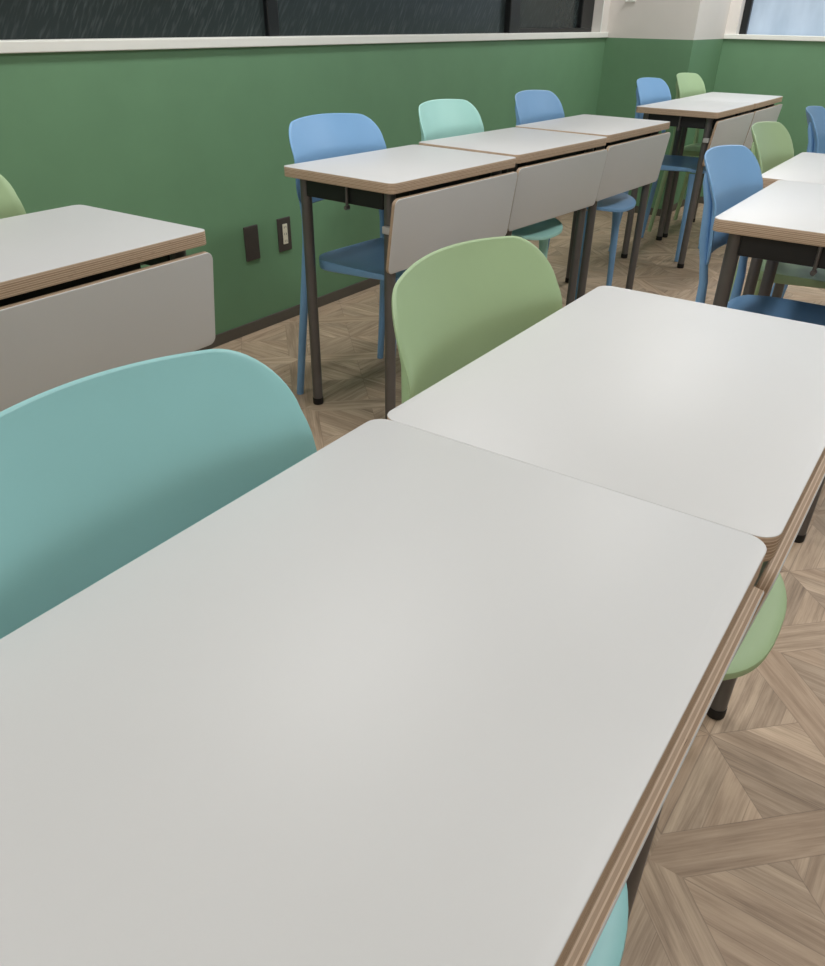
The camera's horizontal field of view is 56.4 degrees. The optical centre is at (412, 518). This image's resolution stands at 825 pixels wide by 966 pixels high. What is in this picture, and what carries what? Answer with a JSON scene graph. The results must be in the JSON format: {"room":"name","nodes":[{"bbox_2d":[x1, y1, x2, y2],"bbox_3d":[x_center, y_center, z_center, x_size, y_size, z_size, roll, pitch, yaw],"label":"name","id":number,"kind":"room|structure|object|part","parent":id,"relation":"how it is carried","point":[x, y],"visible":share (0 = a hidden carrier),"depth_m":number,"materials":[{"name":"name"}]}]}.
{"room":"classroom","nodes":[
{"label":"classroom","id":0,"kind":"room"},
{"bbox_2d":[0,0,610,334],"bbox_3d":[-1.138,-1.508,1.915,0.180,2.550,7.863,22,38,28],"label":"wall","id":1,"kind":"structure","parent":0,"point":[197,137],"depth_m":2.77,"materials":[{"name":"green paint"}]},
{"bbox_2d":[243,224,259,261],"bbox_3d":[-0.613,-1.050,2.937,0.008,0.126,0.072,22,38,28],"label":"blank plate","id":2,"kind":"object","parent":1,"relation":"attached to","point":[251,238],"visible":1,"depth_m":2.93,"materials":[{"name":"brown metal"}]},
{"bbox_2d":[276,216,291,251],"bbox_3d":[-0.508,-1.129,3.060,0.011,0.126,0.072,22,38,28],"label":"outlet plate","id":3,"kind":"object","parent":1,"relation":"attached to","point":[283,224],"visible":1,"depth_m":3.05,"materials":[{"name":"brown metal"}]},
{"bbox_2d":[200,278,379,349],"bbox_3d":[-1.079,-0.430,2.557,0.006,0.044,7.863,22,38,28],"label":"baseboard","id":4,"kind":"structure","parent":1,"relation":"attached to","point":[235,333],"depth_m":3.19,"materials":[{"name":"plastic"}]},
{"bbox_2d":[0,0,594,39],"bbox_3d":[-0.869,-1.954,2.056,0.062,1.150,6.760,22,38,28],"label":"window","id":5,"kind":"structure","parent":1,"relation":"in","point":[19,19],"depth_m":2.80,"materials":[{"name":"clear glass"}]},
{"bbox_3d":[-1.125,-1.743,1.772,0.010,1.100,2.077,22,38,28],"label":"pane","id":6,"kind":"part","parent":5,"relation":"part of","materials":[{"name":"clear glass"}]},
{"bbox_3d":[-0.874,-1.956,2.059,0.050,1.150,6.760,22,38,28],"label":"frame","id":7,"kind":"part","parent":5,"relation":"part of","materials":[{"name":"black metal"}]},
{"bbox_3d":[-0.010,-2.599,3.109,0.010,1.100,1.693,22,38,28],"label":"pane","id":8,"kind":"part","parent":5,"relation":"part of","materials":[{"name":"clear glass"}]},
{"bbox_3d":[0.757,-3.194,4.024,0.010,1.064,0.765,22,38,28],"label":"pane","id":9,"kind":"part","parent":5,"relation":"part of","materials":[{"name":"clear glass"}]},
{"bbox_3d":[0.778,-3.210,4.036,0.062,1.130,1.030,22,38,28],"label":"sash","id":10,"kind":"part","parent":5,"relation":"part of","materials":[{"name":"black metal"}]},
{"bbox_2d":[0,32,607,53],"bbox_3d":[-0.815,-1.465,2.376,0.089,0.028,6.892,22,38,28],"label":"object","id":11,"kind":"structure","parent":1,"relation":"attached to","point":[103,44],"depth_m":2.61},
{"bbox_2d":[600,0,604,31],"bbox_3d":[1.144,-3.424,4.350,0.005,1.145,0.012,22,38,28],"label":"trim","id":12,"kind":"structure","parent":1,"relation":"attached to","point":[603,0],"depth_m":4.62,"materials":[{"name":"white paint"}]},
{"bbox_2d":[212,203,824,965],"bbox_3d":[1.465,0.397,1.467,6.140,0.080,8.756,22,38,28],"label":"floor","id":13,"kind":"structure","parent":0,"point":[733,874],"depth_m":1.35,"materials":[{"name":"wood"}]},
{"bbox_2d":[0,174,25,218],"bbox_3d":[-0.809,-0.256,1.588,0.523,0.824,0.445,21,38,28],"label":"shell chair","id":14,"kind":"object","parent":13,"relation":"on","point":[10,204],"visible":0.04,"depth_m":1.62,"materials":[{"name":"green plastic"}]},
{"bbox_2d":[0,205,214,411],"bbox_3d":[-0.732,-0.189,1.579,0.409,0.720,0.598,21,38,27],"label":"folding table","id":15,"kind":"object","parent":13,"relation":"on","point":[77,300],"visible":0.69,"depth_m":1.39,"materials":[{"name":"white laminate"}]},
{"bbox_2d":[0,263,140,306],"bbox_3d":[-0.725,-0.442,1.412,0.285,0.054,0.330,21,38,27],"label":"tray","id":16,"kind":"object","parent":15,"relation":"on","point":[7,301],"depth_m":1.35,"materials":[{"name":"black metal"}]},
{"bbox_3d":[-0.731,-0.449,1.412,0.281,0.050,0.532,21,38,27],"label":"under frame","id":17,"kind":"part","parent":15,"relation":"part of","materials":[{"name":"black metal"}]},
{"bbox_3d":[-0.466,-0.251,1.689,0.032,0.678,0.032,21,38,27],"label":"leg","id":18,"kind":"part","parent":15,"relation":"part of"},
{"bbox_2d":[0,349,628,965],"bbox_3d":[-0.072,0.319,0.725,0.523,0.824,0.445,20,38,26],"label":"shell chair","id":19,"kind":"object","parent":13,"relation":"on","point":[98,471],"visible":0.38,"depth_m":0.66,"materials":[{"name":"teal plastic"}]},
{"bbox_3d":[-0.245,0.005,0.654,0.103,0.226,0.424,20,38,26],"label":"backrest","id":20,"kind":"part","parent":19,"relation":"part of","materials":[{"name":"teal plastic"}]},
{"bbox_3d":[-0.028,0.312,0.689,0.422,0.037,0.386,20,38,26],"label":"seat","id":21,"kind":"part","parent":19,"relation":"part of","materials":[{"name":"teal plastic"}]},
{"bbox_2d":[289,113,406,394],"bbox_3d":[-0.080,-0.785,2.414,0.523,0.824,0.445,24,39,31],"label":"shell chair","id":22,"kind":"object","parent":13,"relation":"on","point":[327,135],"visible":0.49,"depth_m":2.38,"materials":[{"name":"blue plastic"}]},
{"bbox_3d":[-0.343,-0.758,2.397,0.071,0.791,0.075,24,39,31],"label":"leg","id":23,"kind":"part","parent":22,"relation":"part of","materials":[{"name":"blue plastic"}]},
{"bbox_3d":[-0.242,-1.107,2.357,0.103,0.226,0.424,24,39,31],"label":"backrest","id":24,"kind":"part","parent":22,"relation":"part of","materials":[{"name":"blue plastic"}]},
{"bbox_3d":[-0.040,-0.789,2.374,0.422,0.037,0.386,24,39,31],"label":"seat","id":25,"kind":"part","parent":22,"relation":"part of","materials":[{"name":"blue plastic"}]},
{"bbox_3d":[-0.116,-0.915,2.642,0.071,0.791,0.075,24,39,31],"label":"leg","id":26,"kind":"part","parent":22,"relation":"part of","materials":[{"name":"blue plastic"}]},
{"bbox_2d":[0,419,766,965],"bbox_3d":[-0.042,0.390,0.709,0.409,0.720,0.598,21,38,28],"label":"folding table","id":27,"kind":"object","parent":13,"relation":"on","point":[408,696],"visible":1,"depth_m":0.47,"materials":[{"name":"white laminate"}]},
{"bbox_3d":[0.115,0.261,0.499,0.012,0.195,0.590,27,41,23],"label":"modesty panel","id":28,"kind":"part","parent":27,"relation":"part of","materials":[{"name":"white laminate"}]},
{"bbox_2d":[284,145,517,418],"bbox_3d":[-0.025,-0.734,2.430,0.409,0.720,0.598,24,40,31],"label":"folding table","id":29,"kind":"object","parent":13,"relation":"on","point":[431,199],"visible":0.78,"depth_m":2.17,"materials":[{"name":"white laminate"}]},
{"bbox_3d":[-0.306,-0.678,2.347,0.032,0.678,0.032,24,40,31],"label":"leg","id":30,"kind":"part","parent":29,"relation":"part of","materials":[{"name":"grey metal"}]},
{"bbox_3d":[-0.177,-0.866,2.076,0.012,0.064,0.014,24,40,31],"label":"latch lever","id":31,"kind":"part","parent":29,"relation":"part of","materials":[{"name":"grey metal"}]},
{"bbox_3d":[-0.064,-0.571,2.189,0.032,0.678,0.032,24,40,31],"label":"leg","id":32,"kind":"part","parent":29,"relation":"part of","materials":[{"name":"black metal"}]},
{"bbox_3d":[-0.023,-0.994,2.264,0.281,0.050,0.532,24,40,31],"label":"under frame","id":33,"kind":"part","parent":29,"relation":"part of","materials":[{"name":"black metal"}]},
{"bbox_3d":[0.124,-0.858,2.212,0.012,0.195,0.590,30,43,26],"label":"modesty panel","id":34,"kind":"part","parent":29,"relation":"part of","materials":[{"name":"white laminate"}]},
{"bbox_3d":[0.251,-0.784,2.523,0.032,0.678,0.032,24,40,31],"label":"leg","id":35,"kind":"part","parent":29,"relation":"part of","materials":[{"name":"black metal"}]},
{"bbox_2d":[418,99,562,257],"bbox_3d":[0.292,-1.082,2.878,0.523,0.824,0.445,21,38,28],"label":"shell chair","id":36,"kind":"object","parent":13,"relation":"on","point":[438,118],"visible":0.33,"depth_m":2.81,"materials":[{"name":"green plastic"}]},
{"bbox_3d":[0.031,-1.045,2.846,0.071,0.791,0.075,21,38,28],"label":"leg","id":37,"kind":"part","parent":36,"relation":"part of","materials":[{"name":"green plastic"}]},
{"bbox_3d":[0.122,-1.399,2.812,0.103,0.226,0.424,21,38,28],"label":"backrest","id":38,"kind":"part","parent":36,"relation":"part of","materials":[{"name":"green plastic"}]},
{"bbox_3d":[0.334,-1.088,2.840,0.422,0.037,0.386,21,38,28],"label":"seat","id":39,"kind":"part","parent":36,"relation":"part of","materials":[{"name":"green plastic"}]},
{"bbox_3d":[0.500,-0.942,3.030,0.042,0.427,0.058,21,38,28],"label":"leg","id":40,"kind":"part","parent":36,"relation":"part of","materials":[{"name":"green plastic"}]},
{"bbox_2d":[419,127,607,305],"bbox_3d":[0.357,-1.011,2.864,0.409,0.720,0.598,25,40,32],"label":"folding table","id":41,"kind":"object","parent":13,"relation":"on","point":[559,173],"visible":0.57,"depth_m":2.63,"materials":[{"name":"white laminate"}]},
{"bbox_3d":[0.313,-0.848,2.622,0.032,0.678,0.032,25,40,32],"label":"leg","id":42,"kind":"part","parent":41,"relation":"part of","materials":[{"name":"grey metal"}]},
{"bbox_3d":[0.358,-1.271,2.697,0.281,0.050,0.532,25,40,32],"label":"under frame","id":43,"kind":"part","parent":41,"relation":"part of","materials":[{"name":"black metal"}]},
{"bbox_2d":[517,152,575,168],"bbox_3d":[0.364,-1.263,2.696,0.285,0.054,0.330,25,40,32],"label":"tray","id":44,"kind":"object","parent":41,"relation":"on","point":[573,153],"depth_m":2.59,"materials":[{"name":"black metal"}]},
{"bbox_3d":[0.504,-1.133,2.643,0.012,0.195,0.590,31,43,27],"label":"modesty panel","id":45,"kind":"part","parent":41,"relation":"part of","materials":[{"name":"white laminate"}]},
{"bbox_3d":[0.633,-1.058,2.952,0.032,0.678,0.032,25,40,32],"label":"leg","id":46,"kind":"part","parent":41,"relation":"part of","materials":[{"name":"grey metal"}]},
{"bbox_2d":[515,90,635,300],"bbox_3d":[0.678,-1.342,3.285,0.523,0.824,0.445,21,38,28],"label":"shell chair","id":47,"kind":"object","parent":13,"relation":"on","point":[531,106],"visible":0.44,"depth_m":3.24,"materials":[{"name":"blue plastic"}]},
{"bbox_3d":[0.417,-1.306,3.255,0.071,0.791,0.075,21,38,28],"label":"leg","id":48,"kind":"part","parent":47,"relation":"part of","materials":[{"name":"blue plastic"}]},
{"bbox_3d":[0.509,-1.659,3.220,0.103,0.226,0.424,21,38,28],"label":"backrest","id":49,"kind":"part","parent":47,"relation":"part of","materials":[{"name":"blue plastic"}]},
{"bbox_3d":[0.705,-1.059,3.214,0.042,0.427,0.058,21,38,28],"label":"leg","id":50,"kind":"part","parent":47,"relation":"part of","materials":[{"name":"blue plastic"}]},
{"bbox_3d":[0.720,-1.348,3.247,0.422,0.037,0.386,21,38,28],"label":"seat","id":51,"kind":"part","parent":47,"relation":"part of","materials":[{"name":"blue plastic"}]},
{"bbox_3d":[0.887,-1.201,3.437,0.042,0.427,0.058,21,38,28],"label":"leg","id":52,"kind":"part","parent":47,"relation":"part of","materials":[{"name":"blue plastic"}]},
{"bbox_2d":[391,236,786,679],"bbox_3d":[0.247,0.076,1.105,0.523,0.824,0.445,21,38,27],"label":"shell chair","id":53,"kind":"object","parent":13,"relation":"on","point":[457,303],"visible":0.34,"depth_m":1.02,"materials":[{"name":"green plastic"}]},
{"bbox_3d":[-0.013,0.114,1.071,0.071,0.791,0.075,21,38,27],"label":"leg","id":54,"kind":"part","parent":53,"relation":"part of","materials":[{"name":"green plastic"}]},
{"bbox_3d":[0.077,-0.240,1.037,0.103,0.226,0.424,21,38,27],"label":"backrest","id":55,"kind":"part","parent":53,"relation":"part of","materials":[{"name":"green plastic"}]},
{"bbox_3d":[0.290,0.070,1.067,0.422,0.037,0.386,21,38,27],"label":"seat","id":56,"kind":"part","parent":53,"relation":"part of","materials":[{"name":"green plastic"}]},
{"bbox_2d":[516,114,669,299],"bbox_3d":[0.735,-1.288,3.297,0.409,0.720,0.598,23,39,30],"label":"folding table","id":57,"kind":"object","parent":13,"relation":"on","point":[636,149],"visible":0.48,"depth_m":3.08,"materials":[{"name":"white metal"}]},
{"bbox_3d":[0.763,-1.446,3.549,0.032,0.678,0.032,23,39,30],"label":"leg","id":58,"kind":"part","parent":57,"relation":"part of","materials":[{"name":"grey metal"}]},
{"bbox_3d":[0.700,-1.124,3.055,0.032,0.678,0.032,23,39,30],"label":"leg","id":59,"kind":"part","parent":57,"relation":"part of","materials":[{"name":"grey metal"}]},
{"bbox_2d":[605,134,644,148],"bbox_3d":[0.741,-1.540,3.130,0.285,0.054,0.330,23,39,30],"label":"tray","id":60,"kind":"object","parent":57,"relation":"on","point":[641,136],"depth_m":3.03,"materials":[{"name":"black metal"}]},
{"bbox_3d":[0.885,-1.413,3.080,0.012,0.195,0.590,30,42,25],"label":"modesty panel","id":61,"kind":"part","parent":57,"relation":"part of","materials":[{"name":"white laminate"}]},
{"bbox_3d":[1.008,-1.340,3.393,0.032,0.678,0.032,23,39,30],"label":"leg","id":62,"kind":"part","parent":57,"relation":"part of","materials":[{"name":"grey metal"}]},
{"bbox_2d":[387,286,824,919],"bbox_3d":[0.298,0.125,1.124,0.409,0.720,0.598,21,38,28],"label":"folding table","id":63,"kind":"object","parent":13,"relation":"on","point":[712,413],"visible":0.5,"depth_m":0.84,"materials":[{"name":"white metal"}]},
{"bbox_3d":[0.280,0.290,0.880,0.032,0.678,0.032,21,38,28],"label":"leg","id":64,"kind":"part","parent":63,"relation":"part of","materials":[{"name":"black metal"}]},
{"bbox_3d":[0.565,0.064,1.232,0.032,0.678,0.032,21,38,28],"label":"leg","id":65,"kind":"part","parent":63,"relation":"part of","materials":[{"name":"black metal"}]},
{"bbox_3d":[0.455,-0.005,0.914,0.012,0.195,0.590,27,41,23],"label":"modesty panel","id":66,"kind":"part","parent":63,"relation":"part of","materials":[{"name":"white laminate"}]},
{"bbox_2d":[608,77,705,261],"bbox_3d":[1.391,-1.839,4.063,0.523,0.824,0.445,23,39,30],"label":"shell chair","id":67,"kind":"object","parent":13,"relation":"on","point":[649,90],"visible":0.52,"depth_m":4.03,"materials":[{"name":"blue plastic"}]},
{"bbox_3d":[1.128,-1.809,4.042,0.071,0.791,0.075,23,39,30],"label":"leg","id":68,"kind":"part","parent":67,"relation":"part of","materials":[{"name":"blue plastic"}]},
{"bbox_3d":[1.351,-1.968,4.291,0.071,0.791,0.075,23,39,30],"label":"leg","id":69,"kind":"part","parent":67,"relation":"part of","materials":[{"name":"blue plastic"}]},
{"bbox_3d":[1.227,-2.160,4.004,0.103,0.226,0.424,23,39,30],"label":"backrest","id":70,"kind":"part","parent":67,"relation":"part of","materials":[{"name":"blue plastic"}]},
{"bbox_3d":[1.432,-1.844,4.023,0.422,0.037,0.386,23,39,30],"label":"seat","id":71,"kind":"part","parent":67,"relation":"part of","materials":[{"name":"blue plastic"}]},
{"bbox_3d":[1.408,-1.555,3.990,0.042,0.427,0.058,23,39,30],"label":"leg","id":72,"kind":"part","parent":67,"relation":"part of","materials":[{"name":"blue plastic"}]},
{"bbox_2d":[621,99,753,267],"bbox_3d":[1.418,-1.760,4.037,0.409,0.720,0.598,22,39,29],"label":"folding table","id":73,"kind":"object","parent":13,"relation":"on","point":[729,122],"visible":0.84,"depth_m":3.78,"materials":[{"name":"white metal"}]},
{"bbox_3d":[1.141,-1.699,3.944,0.032,0.678,0.032,22,39,29],"label":"leg","id":74,"kind":"part","parent":73,"relation":"part of","materials":[{"name":"grey metal"}]},
{"bbox_3d":[1.439,-1.919,4.289,0.032,0.678,0.032,22,39,29],"label":"leg","id":75,"kind":"part","parent":73,"relation":"part of","materials":[{"name":"grey metal"}]},
{"bbox_3d":[1.419,-2.020,3.870,0.281,0.050,0.532,22,39,29],"label":"under frame","id":76,"kind":"part","parent":73,"relation":"part of","materials":[{"name":"black metal"}]},
{"bbox_3d":[1.391,-1.596,3.794,0.032,0.678,0.032,22,39,29],"label":"leg","id":77,"kind":"part","parent":73,"relation":"part of","materials":[{"name":"grey metal"}]},
{"bbox_2d":[712,114,734,128],"bbox_3d":[1.425,-2.013,3.869,0.285,0.054,0.330,22,39,29],"label":"tray","id":78,"kind":"object","parent":73,"relation":"on","point":[714,120],"depth_m":3.74,"materials":[{"name":"black metal"}]},
{"bbox_3d":[1.572,-1.887,3.823,0.012,0.195,0.590,29,42,24],"label":"modesty panel","id":79,"kind":"part","parent":73,"relation":"part of","materials":[{"name":"white laminate"}]},
{"bbox_2d":[647,73,750,231],"bbox_3d":[1.732,-2.103,4.477,0.523,0.824,0.445,23,39,30],"label":"shell chair","id":80,"kind":"object","parent":13,"relation":"on","point":[687,84],"visible":0.41,"depth_m":4.49,"materials":[{"name":"green plastic"}]},
{"bbox_3d":[1.470,-2.074,4.456,0.071,0.791,0.075,23,39,30],"label":"leg","id":81,"kind":"part","parent":80,"relation":"part of","materials":[{"name":"green plastic"}]},
{"bbox_3d":[1.692,-2.233,4.704,0.071,0.791,0.075,23,39,30],"label":"leg","id":82,"kind":"part","parent":80,"relation":"part of","materials":[{"name":"green plastic"}]},
{"bbox_3d":[1.569,-2.425,4.418,0.103,0.226,0.424,23,39,30],"label":"backrest","id":83,"kind":"part","parent":80,"relation":"part of","materials":[{"name":"green plastic"}]},
{"bbox_3d":[1.773,-2.108,4.437,0.422,0.037,0.386,23,39,30],"label":"seat","id":84,"kind":"part","parent":80,"relation":"part of","materials":[{"name":"green plastic"}]},
{"bbox_2d":[663,92,782,237],"bbox_3d":[1.768,-2.025,4.450,0.409,0.720,0.598,21,38,28],"label":"folding table","id":85,"kind":"object","parent":13,"relation":"on","point":[764,109],"visible":0.44,"depth_m":4.26,"materials":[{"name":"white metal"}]},
{"bbox_3d":[1.493,-1.960,4.353,0.032,0.678,0.032,21,38,28],"label":"leg","id":86,"kind":"part","parent":85,"relation":"part of","materials":[{"name":"grey metal"}]},
{"bbox_3d":[1.782,-2.183,4.702,0.032,0.678,0.032,21,38,28],"label":"leg","id":87,"kind":"part","parent":85,"relation":"part of","materials":[{"name":"grey metal"}]},
{"bbox_2d":[750,106,765,111],"bbox_3d":[1.774,-2.277,4.282,0.285,0.054,0.330,21,38,28],"label":"tray","id":88,"kind":"object","parent":85,"relation":"on","point":[760,108],"depth_m":4.20,"materials":[{"name":"black metal"}]},
{"bbox_3d":[1.923,-2.154,4.239,0.012,0.195,0.590,28,41,23],"label":"modesty panel","id":89,"kind":"part","parent":85,"relation":"part of","materials":[{"name":"white laminate"}]},
{"bbox_2d":[695,145,824,325],"bbox_3d":[0.920,-0.453,1.930,0.523,0.824,0.445,21,38,28],"label":"shell chair","id":90,"kind":"object","parent":13,"relation":"on","point":[733,174],"visible":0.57,"depth_m":1.92,"materials":[{"name":"blue plastic"}]},
{"bbox_3d":[0.659,-0.418,1.901,0.071,0.791,0.075,21,38,28],"label":"leg","id":91,"kind":"part","parent":90,"relation":"part of","materials":[{"name":"blue plastic"}]},
{"bbox_3d":[0.752,-0.770,1.866,0.103,0.226,0.424,21,38,28],"label":"backrest","id":92,"kind":"part","parent":90,"relation":"part of","materials":[{"name":"blue plastic"}]},
{"bbox_3d":[0.870,-0.581,2.156,0.071,0.791,0.075,21,38,28],"label":"leg","id":93,"kind":"part","parent":90,"relation":"part of","materials":[{"name":"blue plastic"}]},
{"bbox_3d":[0.962,-0.458,1.892,0.422,0.037,0.386,21,38,28],"label":"seat","id":94,"kind":"part","parent":90,"relation":"part of","materials":[{"name":"blue plastic"}]},
{"bbox_2d":[712,180,824,542],"bbox_3d":[0.977,-0.410,1.959,0.409,0.720,0.598,21,38,28],"label":"folding table","id":95,"kind":"object","parent":13,"relation":"on","point":[784,221],"visible":0.67,"depth_m":1.68,"materials":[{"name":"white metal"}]},
{"bbox_3d":[0.703,-0.344,1.861,0.032,0.678,0.032,21,38,28],"label":"leg","id":96,"kind":"part","parent":95,"relation":"part of","materials":[{"name":"grey metal"}]},
{"bbox_3d":[0.990,-0.569,2.212,0.032,0.678,0.032,21,38,28],"label":"leg","id":97,"kind":"part","parent":95,"relation":"part of","materials":[{"name":"grey metal"}]},
{"bbox_3d":[0.978,-0.670,1.792,0.281,0.050,0.532,21,38,28],"label":"under frame","id":98,"kind":"part","parent":95,"relation":"part of","materials":[{"name":"black metal"}]},
{"bbox_3d":[0.957,-0.245,1.716,0.032,0.678,0.032,21,38,28],"label":"leg","id":99,"kind":"part","parent":95,"relation":"part of","materials":[{"name":"black metal"}]},
{"bbox_3d":[0.840,-0.537,1.597,0.012,0.064,0.014,21,38,28],"label":"latch lever","id":100,"kind":"part","parent":95,"relation":"part of","materials":[{"name":"grey metal"}]},
{"bbox_2d":[728,121,824,301],"bbox_3d":[1.227,-0.745,2.386,0.523,0.824,0.445,21,38,28],"label":"shell chair","id":101,"kind":"object","parent":13,"relation":"on","point":[772,145],"visible":0.44,"depth_m":2.34,"materials":[{"name":"green plastic"}]},
{"bbox_3d":[0.967,-0.709,2.355,0.071,0.791,0.075,21,38,28],"label":"leg","id":102,"kind":"part","parent":101,"relation":"part of","materials":[{"name":"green plastic"}]},
{"bbox_3d":[1.175,-0.874,2.612,0.071,0.791,0.075,21,38,28],"label":"leg","id":103,"kind":"part","parent":101,"relation":"part of","materials":[{"name":"green plastic"}]},
{"bbox_3d":[1.058,-1.062,2.320,0.103,0.226,0.424,21,38,28],"label":"backrest","id":104,"kind":"part","parent":101,"relation":"part of","materials":[{"name":"green plastic"}]},
{"bbox_3d":[1.270,-0.751,2.348,0.422,0.037,0.386,21,38,28],"label":"seat","id":105,"kind":"part","parent":101,"relation":"part of","materials":[{"name":"green plastic"}]},
{"bbox_2d":[742,152,824,297],"bbox_3d":[1.269,-0.697,2.405,0.409,0.720,0.598,21,38,28],"label":"folding table","id":106,"kind":"object","parent":13,"relation":"on","point":[808,167],"visible":0.19,"depth_m":2.23,"materials":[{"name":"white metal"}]},
{"bbox_3d":[0.995,-0.630,2.306,0.032,0.678,0.032,21,38,28],"label":"leg","id":107,"kind":"part","parent":106,"relation":"part of","materials":[{"name":"grey metal"}]},
{"bbox_3d":[1.281,-0.855,2.657,0.032,0.678,0.032,21,38,28],"label":"leg","id":108,"kind":"part","parent":106,"relation":"part of","materials":[{"name":"black metal"}]},
{"bbox_2d":[770,106,824,297],"bbox_3d":[1.619,-1.042,2.849,0.523,0.824,0.445,19,37,25],"label":"shell chair","id":109,"kind":"object","parent":13,"relation":"on","point":[815,115],"visible":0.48,"depth_m":2.80,"materials":[{"name":"blue plastic"}]},
{"bbox_3d":[1.553,-1.169,3.072,0.071,0.791,0.075,19,37,25],"label":"leg","id":110,"kind":"part","parent":109,"relation":"part of","materials":[{"name":"blue plastic"}]},
{"bbox_3d":[1.444,-1.354,2.775,0.103,0.226,0.424,19,37,25],"label":"backrest","id":111,"kind":"part","parent":109,"relation":"part of","materials":[{"name":"blue plastic"}]},
{"bbox_2d":[596,0,730,208],"bbox_3d":[1.567,-3.325,4.762,0.724,2.550,0.773,22,38,28],"label":"wall pillar","id":112,"kind":"structure","parent":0,"point":[662,39],"depth_m":4.67,"materials":[{"name":"green paint"}]},
{"bbox_2d":[626,199,684,215],"bbox_3d":[1.573,-2.203,5.336,0.544,0.044,0.593,22,38,28],"label":"baseboard","id":113,"kind":"structure","parent":112,"relation":"attached to","point":[658,213],"depth_m":5.09,"materials":[{"name":"plastic"}]},
{"bbox_2d":[700,0,824,196],"bbox_3d":[4.200,-2.482,3.536,5.295,2.550,0.180,22,38,28],"label":"wall","id":114,"kind":"structure","parent":0,"point":[794,71],"depth_m":4.83,"materials":[{"name":"green paint"}]},
{"bbox_2d":[699,196,703,203],"bbox_3d":[4.129,-1.392,4.157,5.295,0.044,0.006,22,38,28],"label":"baseboard","id":115,"kind":"structure","parent":114,"relation":"attached to","point":[701,199],"depth_m":5.38,"materials":[{"name":"plastic"}]},
{"bbox_2d":[723,34,824,41],"bbox_3d":[3.405,-2.516,4.090,3.444,0.026,0.089,22,38,28],"label":"trim","id":116,"kind":"structure","parent":114,"relation":"attached to","point":[726,36],"depth_m":4.73,"materials":[{"name":"white paint"}]},
{"bbox_2d":[739,0,824,35],"bbox_3d":[3.454,-3.028,3.805,3.325,1.150,0.050,22,38,28],"label":"window","id":117,"kind":"structure","parent":114,"relation":"in","point":[760,17],"depth_m":4.75,"materials":[{"name":"glass"}]},
{"bbox_3d":[3.454,-3.028,3.805,3.325,1.150,0.050,22,38,28],"label":"frame","id":118,"kind":"part","parent":117,"relation":"part of","materials":[{"name":"black metal"}]}
]}

